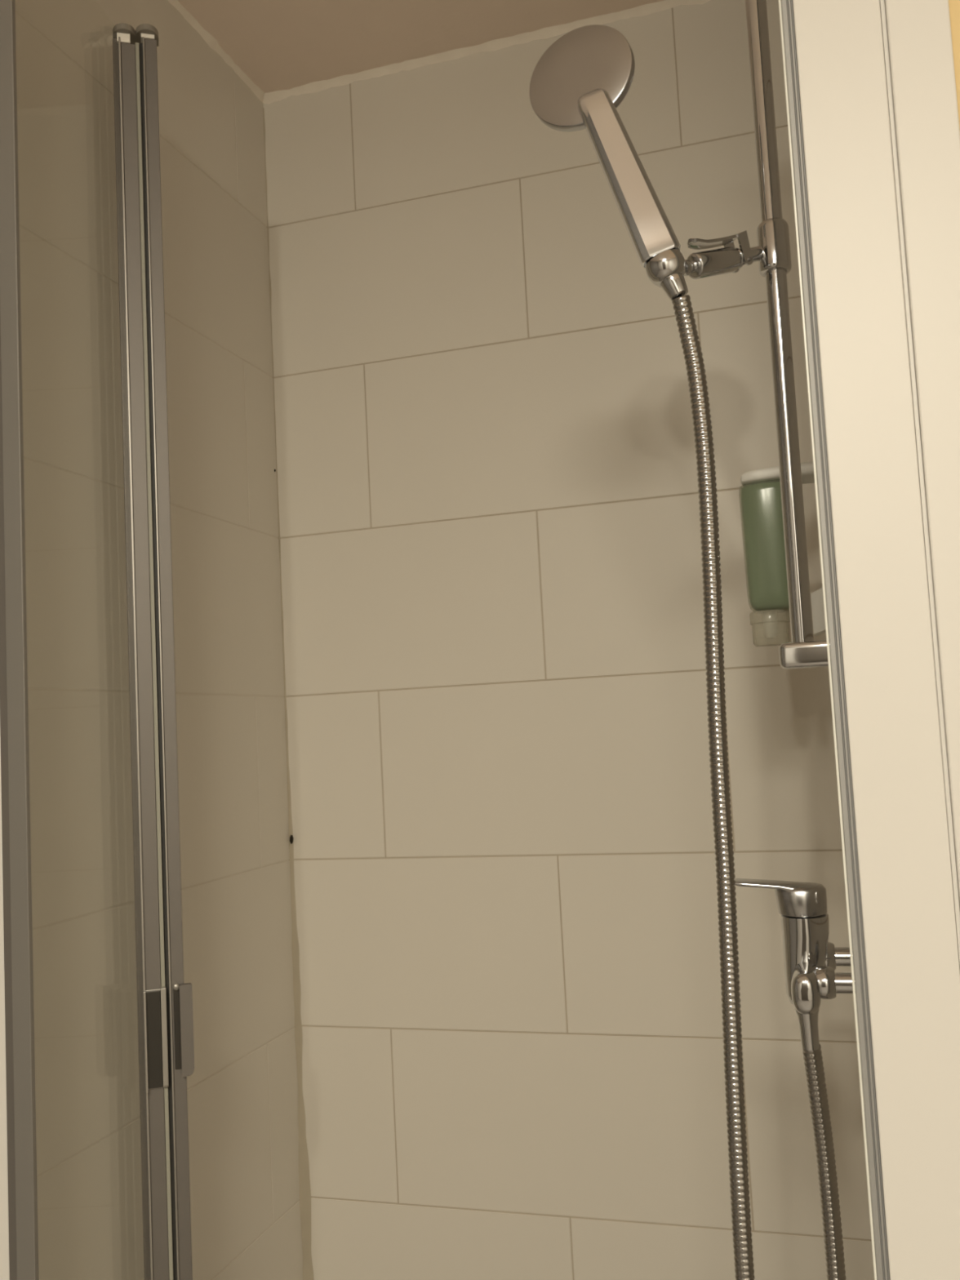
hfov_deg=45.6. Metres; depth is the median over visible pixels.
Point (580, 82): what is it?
shower
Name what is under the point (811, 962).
shower mixer
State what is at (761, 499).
bottle
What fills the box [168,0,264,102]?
trim
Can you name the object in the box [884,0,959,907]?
trim
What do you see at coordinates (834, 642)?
shower door frame
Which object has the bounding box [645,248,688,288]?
socket
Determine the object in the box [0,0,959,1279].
wall
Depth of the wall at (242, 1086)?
1.74 m
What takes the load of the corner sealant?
attached to the wall at (504, 868)
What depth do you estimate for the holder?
1.16 m
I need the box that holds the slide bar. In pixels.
[745,0,831,669]
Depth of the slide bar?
1.17 m
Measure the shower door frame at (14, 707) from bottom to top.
2.441 m
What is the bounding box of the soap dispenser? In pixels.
[738,461,828,646]
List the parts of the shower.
handle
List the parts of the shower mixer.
lever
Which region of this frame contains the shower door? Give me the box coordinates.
[112,22,194,1279]
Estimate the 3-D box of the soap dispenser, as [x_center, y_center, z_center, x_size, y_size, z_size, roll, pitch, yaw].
[0.402,-0.109,1.457,0.126,0.228,0.068,-4,-5,17]
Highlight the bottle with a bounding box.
[738,479,789,613]
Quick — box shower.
[528,24,680,267]
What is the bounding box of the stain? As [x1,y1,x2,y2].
[289,835,293,844]
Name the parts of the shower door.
door handle, door handle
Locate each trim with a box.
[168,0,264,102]
[262,0,709,103]
[792,0,959,1279]
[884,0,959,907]
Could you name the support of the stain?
attached to the corner sealant
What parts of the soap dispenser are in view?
valve stem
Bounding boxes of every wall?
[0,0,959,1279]
[14,0,302,1279]
[262,0,877,1279]
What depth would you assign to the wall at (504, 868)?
1.98 m
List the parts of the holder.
lever, arm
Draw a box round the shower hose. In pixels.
[660,272,845,1279]
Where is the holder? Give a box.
[645,217,791,288]
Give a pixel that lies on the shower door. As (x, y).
(164, 1002)
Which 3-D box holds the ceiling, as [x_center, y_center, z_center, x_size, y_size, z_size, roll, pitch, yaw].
[-0.422,-1.239,0.197,3.600,0.050,3.930,-4,-5,17]
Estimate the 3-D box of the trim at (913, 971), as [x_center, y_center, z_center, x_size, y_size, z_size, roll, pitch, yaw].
[0.358,0.047,0.997,0.074,2.461,0.040,-4,-5,17]
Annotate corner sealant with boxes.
[262,107,313,1279]
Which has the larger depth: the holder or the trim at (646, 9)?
the trim at (646, 9)
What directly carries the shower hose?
hanging from the shower
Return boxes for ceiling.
[177,0,665,93]
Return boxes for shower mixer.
[734,878,855,1014]

